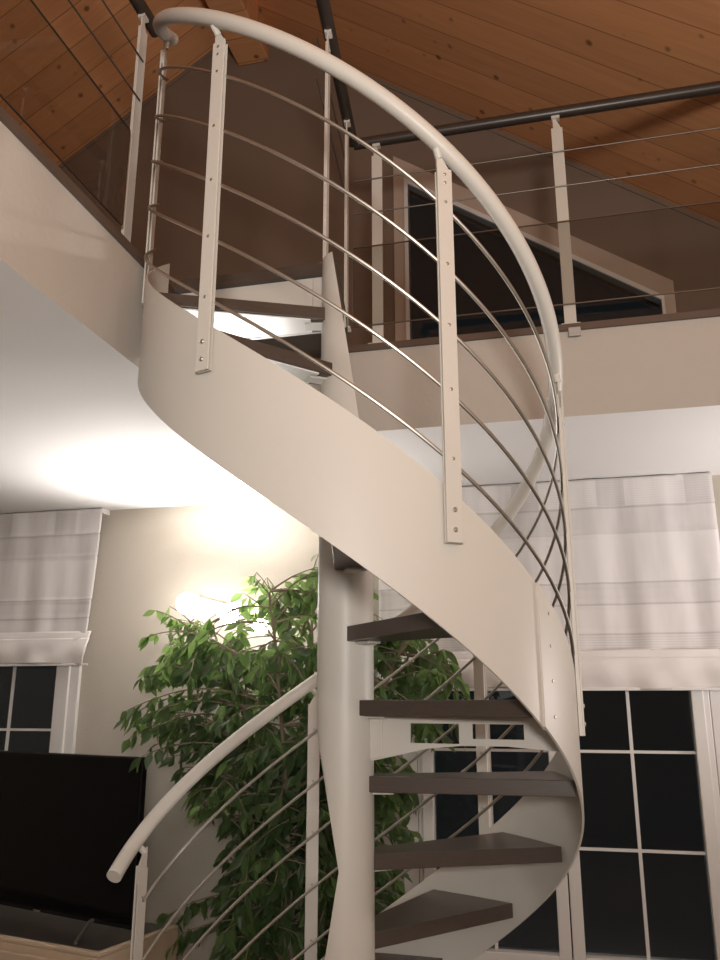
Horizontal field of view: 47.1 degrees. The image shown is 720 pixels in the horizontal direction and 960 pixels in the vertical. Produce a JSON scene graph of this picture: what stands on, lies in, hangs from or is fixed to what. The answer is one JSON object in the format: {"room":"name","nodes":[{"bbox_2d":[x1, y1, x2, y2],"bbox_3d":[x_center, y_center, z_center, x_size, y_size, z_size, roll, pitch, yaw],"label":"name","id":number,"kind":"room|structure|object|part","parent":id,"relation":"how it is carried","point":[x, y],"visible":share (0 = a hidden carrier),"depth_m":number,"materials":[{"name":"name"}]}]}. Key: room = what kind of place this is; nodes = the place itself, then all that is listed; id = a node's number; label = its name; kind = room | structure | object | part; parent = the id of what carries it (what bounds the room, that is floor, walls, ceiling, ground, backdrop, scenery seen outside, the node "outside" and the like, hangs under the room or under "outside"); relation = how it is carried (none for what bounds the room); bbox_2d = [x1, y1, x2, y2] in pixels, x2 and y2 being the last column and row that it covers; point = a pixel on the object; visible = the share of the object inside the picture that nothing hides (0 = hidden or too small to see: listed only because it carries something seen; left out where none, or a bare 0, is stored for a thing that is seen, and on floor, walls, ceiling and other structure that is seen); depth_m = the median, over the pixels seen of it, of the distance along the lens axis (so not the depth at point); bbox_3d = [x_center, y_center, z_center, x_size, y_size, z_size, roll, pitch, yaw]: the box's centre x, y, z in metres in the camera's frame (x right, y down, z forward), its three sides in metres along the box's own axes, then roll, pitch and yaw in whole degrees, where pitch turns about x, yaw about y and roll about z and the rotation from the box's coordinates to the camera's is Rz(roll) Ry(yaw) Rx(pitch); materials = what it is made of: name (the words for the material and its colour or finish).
{"room":"living room","nodes":[
{"label":"living room","id":0,"kind":"room"},
{"bbox_2d":[0,0,223,164],"bbox_3d":[-2.562,-2.975,1.949,2.200,1.572,7.360,-4,-15,13],"label":"ceiling","id":1,"kind":"structure","parent":0,"point":[40,78],"depth_m":4.72,"materials":[{"name":"brown wood"}]},
{"bbox_2d":[0,121,719,513],"bbox_3d":[-0.623,-0.967,0.899,5.700,0.334,6.910,-4,-15,13],"label":"ceiling","id":2,"kind":"structure","parent":0,"point":[78,430],"depth_m":3.05,"materials":[{"name":"paint"}]},
{"bbox_2d":[61,46,719,959],"bbox_3d":[0.213,-0.142,4.283,6.100,5.590,0.250,-4,-15,13],"label":"wall","id":3,"kind":"structure","parent":0,"point":[676,246],"depth_m":4.37,"materials":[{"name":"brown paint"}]},
{"bbox_2d":[0,661,82,753],"bbox_3d":[-1.883,1.147,4.358,0.935,1.550,0.136,-4,-15,13],"label":"window","id":4,"kind":"structure","parent":3,"relation":"in","point":[63,729],"depth_m":4.20,"materials":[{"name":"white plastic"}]},
{"bbox_3d":[-1.762,1.132,4.305,0.575,1.460,0.086,-4,-15,13],"label":"sash","id":5,"kind":"part","parent":4,"relation":"part of","materials":[{"name":"white wood"}]},
{"bbox_3d":[-1.881,1.148,4.364,0.935,1.550,0.122,-4,-15,13],"label":"frame","id":6,"kind":"part","parent":4,"relation":"part of","materials":[{"name":"white wood"}]},
{"bbox_2d":[0,508,109,666],"bbox_3d":[-1.885,0.579,4.411,1.076,0.820,0.123,-4,-15,13],"label":"blind","id":7,"kind":"object","parent":3,"relation":"attached to","point":[48,559],"visible":1,"depth_m":4.35,"materials":[{"name":"fabric"}]},
{"bbox_3d":[-1.879,0.204,4.538,1.075,0.029,0.070,-4,-15,13],"label":"head rail","id":8,"kind":"part","parent":7,"relation":"part of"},
{"bbox_2d":[176,592,268,634],"bbox_3d":[-0.657,0.655,4.039,0.487,0.222,0.211,-4,-15,13],"label":"wall lamp","id":9,"kind":"object","parent":3,"relation":"attached to","point":[186,603],"visible":0.75,"depth_m":4.00,"materials":[{"name":"white metal"}]},
{"bbox_3d":[-0.851,0.605,4.042,0.104,0.100,0.102,-4,-15,13],"label":"bulb","id":10,"kind":"part","parent":9,"relation":"part of","materials":[{"name":"white glass"}]},
{"bbox_3d":[-0.637,0.648,3.978,0.100,0.097,0.098,-4,-15,13],"label":"bulb","id":11,"kind":"part","parent":9,"relation":"part of","materials":[{"name":"white glass"}]},
{"bbox_3d":[-0.626,0.641,4.134,0.090,0.090,0.025,-4,-15,13],"label":"wall plate","id":12,"kind":"part","parent":9,"relation":"part of","materials":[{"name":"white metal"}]},
{"bbox_3d":[-0.471,0.698,3.923,0.080,0.077,0.079,-4,-15,13],"label":"bulb","id":13,"kind":"part","parent":9,"relation":"part of","materials":[{"name":"white glass"}]},
{"bbox_2d":[0,105,719,352],"bbox_3d":[-0.623,-1.140,0.946,5.700,0.026,6.910,-4,-15,13],"label":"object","id":14,"kind":"structure","parent":3,"relation":"attached to","point":[6,119],"depth_m":2.97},
{"bbox_2d":[0,0,157,242],"bbox_3d":[-1.038,-1.485,1.622,0.060,0.992,2.610,-4,-15,13],"label":"gallery railing","id":15,"kind":"object","parent":14,"relation":"on","point":[145,15],"visible":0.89,"depth_m":2.72,"materials":[{"name":"metal"}]},
{"bbox_3d":[-1.038,-1.600,1.605,0.006,0.006,2.520,-4,-15,13],"label":"rod","id":16,"kind":"part","parent":15,"relation":"part of","materials":[{"name":"metal"}]},
{"bbox_3d":[-1.038,-1.753,1.645,0.006,0.006,2.520,-4,-15,13],"label":"rod","id":17,"kind":"part","parent":15,"relation":"part of","materials":[{"name":"metal"}]},
{"bbox_3d":[-0.755,-1.131,2.750,0.060,0.893,0.070,-4,-15,13],"label":"post","id":18,"kind":"part","parent":15,"relation":"part of","materials":[{"name":"white metal"}]},
{"bbox_3d":[-1.038,-1.941,1.744,0.047,0.047,2.610,-4,-15,13],"label":"handrail","id":19,"kind":"part","parent":15,"relation":"part of","materials":[{"name":"grey metal"}]},
{"bbox_2d":[352,81,719,343],"bbox_3d":[1.345,-1.054,3.086,2.827,1.028,0.080,-4,-15,13],"label":"gallery railing","id":20,"kind":"object","parent":14,"relation":"on","point":[554,114],"visible":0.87,"depth_m":3.30,"materials":[{"name":"cream painted steel"},{"name":"dark metal"},{"name":"steel cable"}]},
{"bbox_3d":[0.072,-0.951,3.385,0.070,0.875,0.060,-4,-15,13],"label":"post","id":21,"kind":"part","parent":20,"relation":"part of","materials":[{"name":"white metal"}]},
{"bbox_3d":[1.327,-1.191,3.126,2.785,0.006,0.006,-4,-15,13],"label":"rod","id":22,"kind":"part","parent":20,"relation":"part of","materials":[{"name":"metal"}]},
{"bbox_3d":[1.327,-1.343,3.167,2.785,0.006,0.006,-4,-15,13],"label":"rod","id":23,"kind":"part","parent":20,"relation":"part of","materials":[{"name":"metal"}]},
{"bbox_3d":[1.349,-1.525,3.222,2.825,0.047,0.047,-4,-15,13],"label":"handrail","id":24,"kind":"part","parent":20,"relation":"part of","materials":[{"name":"grey metal"}]},
{"bbox_3d":[0.794,-0.996,3.218,0.070,0.875,0.060,-4,-15,13],"label":"post","id":25,"kind":"part","parent":20,"relation":"part of","materials":[{"name":"white metal"}]},
{"bbox_2d":[58,42,719,229],"bbox_3d":[0.183,-1.591,4.543,5.700,2.657,0.007,-4,-15,13],"label":"trim","id":26,"kind":"structure","parent":3,"relation":"attached to","point":[616,182],"depth_m":4.49,"materials":[{"name":"brown paint"}]},
{"bbox_2d":[403,697,419,892],"bbox_3d":[0.229,1.154,3.789,0.067,1.980,0.015,-4,-15,13],"label":"trim","id":27,"kind":"structure","parent":3,"relation":"attached to","point":[413,825],"depth_m":3.67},
{"bbox_2d":[393,156,676,340],"bbox_3d":[0.869,-1.137,4.294,1.382,1.428,0.165,-4,-15,13],"label":"window","id":28,"kind":"structure","parent":3,"relation":"in","point":[615,272],"depth_m":4.29,"materials":[{"name":"white wood"}]},
{"bbox_2d":[378,472,719,690],"bbox_3d":[0.835,0.472,3.763,1.531,0.950,0.122,-4,-15,13],"label":"blind","id":29,"kind":"object","parent":3,"relation":"attached to","point":[646,549],"visible":0.41,"depth_m":3.67,"materials":[{"name":"fabric"}]},
{"bbox_3d":[0.841,0.034,3.908,1.530,0.029,0.070,-4,-15,13],"label":"head rail","id":30,"kind":"part","parent":29,"relation":"part of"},
{"bbox_2d":[418,690,719,959],"bbox_3d":[0.889,1.135,3.672,1.265,1.885,0.136,-4,-15,13],"label":"window frame","id":31,"kind":"structure","parent":3,"relation":"in","point":[699,702],"depth_m":3.44,"materials":[{"name":"white plastic"}]},
{"bbox_3d":[0.584,1.148,3.718,0.610,1.835,0.086,-4,-15,13],"label":"sash","id":32,"kind":"part","parent":31,"relation":"part of","materials":[{"name":"white wood"}]},
{"bbox_3d":[1.179,1.111,3.579,0.605,1.835,0.086,-4,-15,13],"label":"sash","id":33,"kind":"part","parent":31,"relation":"part of","materials":[{"name":"white wood"}]},
{"bbox_2d":[709,690,719,791],"bbox_3d":[1.544,1.072,3.484,0.097,1.980,0.015,-4,-15,13],"label":"trim","id":34,"kind":"structure","parent":3,"relation":"attached to","point":[714,695],"depth_m":3.50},
{"bbox_2d":[256,0,719,222],"bbox_3d":[0.452,-2.512,1.075,4.000,2.920,7.360,-4,-15,13],"label":"ceiling","id":35,"kind":"structure","parent":0,"point":[475,59],"depth_m":3.87,"materials":[{"name":"brown wood"}]},
{"bbox_2d":[205,0,269,65],"bbox_3d":[-1.450,-3.561,1.803,0.200,0.345,6.910,-4,-15,13],"label":"beam","id":36,"kind":"structure","parent":35,"relation":"attached to","point":[245,50],"depth_m":4.82,"materials":[{"name":"brown wood"}]},
{"bbox_3d":[-0.623,1.725,0.175,6.100,0.150,7.310,-4,-15,13],"label":"floor","id":37,"kind":"structure","parent":0,"visible":0},
{"bbox_2d":[0,905,177,959],"bbox_3d":[-1.414,2.128,3.280,1.300,0.685,0.480,-7,-17,26],"label":"tv cabinet","id":38,"kind":"object","parent":37,"relation":"on","point":[25,934],"visible":0.89,"depth_m":3.15,"materials":[{"name":"brown wood"}]},
{"bbox_3d":[-1.216,2.017,2.965,0.620,0.555,0.018,-7,-17,26],"label":"door","id":39,"kind":"part","parent":38,"relation":"part of","materials":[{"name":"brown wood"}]},
{"bbox_2d":[0,750,146,944],"bbox_3d":[-1.343,1.494,3.473,1.100,0.655,0.317,-9,-18,30],"label":"television","id":40,"kind":"object","parent":38,"relation":"on","point":[66,818],"visible":0.91,"depth_m":3.41,"materials":[{"name":"black plastic"}]},
{"bbox_2d":[113,554,470,959],"bbox_3d":[-0.306,1.380,3.354,1.578,2.168,0.935,-3,-15,10],"label":"potted ficus","id":41,"kind":"object","parent":37,"relation":"on","point":[230,662],"visible":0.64,"depth_m":3.27,"materials":[{"name":"plant"}]},
{"bbox_2d":[107,7,585,959],"bbox_3d":[-0.054,0.261,2.352,1.353,3.808,1.353,-4,-15,13],"label":"spiral staircase","id":42,"kind":"structure","parent":37,"relation":"on","point":[228,362],"depth_m":2.10,"materials":[{"name":"white metal"}]},
{"bbox_3d":[-0.628,1.554,2.241,0.005,0.937,0.040,-6,-16,20],"label":"post","id":43,"kind":"part","parent":42,"relation":"part of","materials":[{"name":"white metal"}]},
{"bbox_3d":[-0.669,-0.992,2.677,0.005,0.937,0.040,0,-15,-1],"label":"post","id":44,"kind":"part","parent":42,"relation":"part of","materials":[{"name":"white metal"}]},
{"bbox_3d":[-0.373,-0.710,2.065,0.040,0.937,0.005,-9,-18,31],"label":"post","id":45,"kind":"part","parent":42,"relation":"part of","materials":[{"name":"white metal"}]},
{"bbox_3d":[-0.376,-0.477,2.554,0.450,0.004,0.259,0,-15,0],"label":"under plate","id":46,"kind":"part","parent":42,"relation":"part of","materials":[{"name":"white metal"}]},
{"bbox_3d":[-0.343,-0.327,2.365,0.450,0.004,0.259,7,-17,-25],"label":"under plate","id":47,"kind":"part","parent":42,"relation":"part of","materials":[{"name":"white metal"}]},
{"bbox_3d":[-0.160,1.228,2.736,0.040,0.937,0.005,3,-15,-11],"label":"post","id":48,"kind":"part","parent":42,"relation":"part of","materials":[{"name":"white metal"}]},
{"bbox_2d":[316,0,357,331],"bbox_3d":[-0.084,-1.100,3.001,0.047,0.964,0.824,-2,-15,7],"label":"gallery railing","id":49,"kind":"object","parent":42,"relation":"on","point":[324,6],"visible":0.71,"depth_m":2.99,"materials":[{"name":"metal"}]},
{"bbox_3d":[-0.111,-1.107,2.785,0.032,0.865,0.044,-2,-15,7],"label":"post","id":50,"kind":"part","parent":49,"relation":"part of","materials":[{"name":"white metal"}]},
{"bbox_3d":[-0.094,-1.213,3.043,0.006,0.006,0.744,-2,-15,7],"label":"rod","id":51,"kind":"part","parent":49,"relation":"part of","materials":[{"name":"metal"}]},
{"bbox_3d":[-0.094,-1.366,3.084,0.006,0.006,0.744,-2,-15,7],"label":"rod","id":52,"kind":"part","parent":49,"relation":"part of","materials":[{"name":"metal"}]},
{"bbox_3d":[-0.084,-1.542,3.120,0.047,0.047,0.824,-2,-15,7],"label":"handrail","id":53,"kind":"part","parent":49,"relation":"part of","materials":[{"name":"grey metal"}]},
{"bbox_3d":[-0.051,-0.986,3.235,0.032,0.865,0.044,-2,-15,7],"label":"post","id":54,"kind":"part","parent":49,"relation":"part of","materials":[{"name":"white metal"}]},
{"bbox_3d":[-0.038,0.511,2.289,1.234,2.601,1.239,-4,-15,13],"label":"rod","id":55,"kind":"part","parent":42,"relation":"part of","materials":[{"name":"beige paint"}]},
{"bbox_3d":[0.207,-0.316,1.914,0.040,0.937,0.005,6,-16,-22],"label":"post","id":56,"kind":"part","parent":42,"relation":"part of","materials":[{"name":"white metal"}]},
{"bbox_3d":[0.398,0.780,2.684,0.040,0.937,0.005,-14,-21,42],"label":"post","id":57,"kind":"part","parent":42,"relation":"part of","materials":[{"name":"white metal"}]},
{"bbox_3d":[0.575,0.203,2.237,0.005,0.937,0.040,-3,-15,12],"label":"post","id":58,"kind":"part","parent":42,"relation":"part of","materials":[{"name":"white metal"}]}
]}

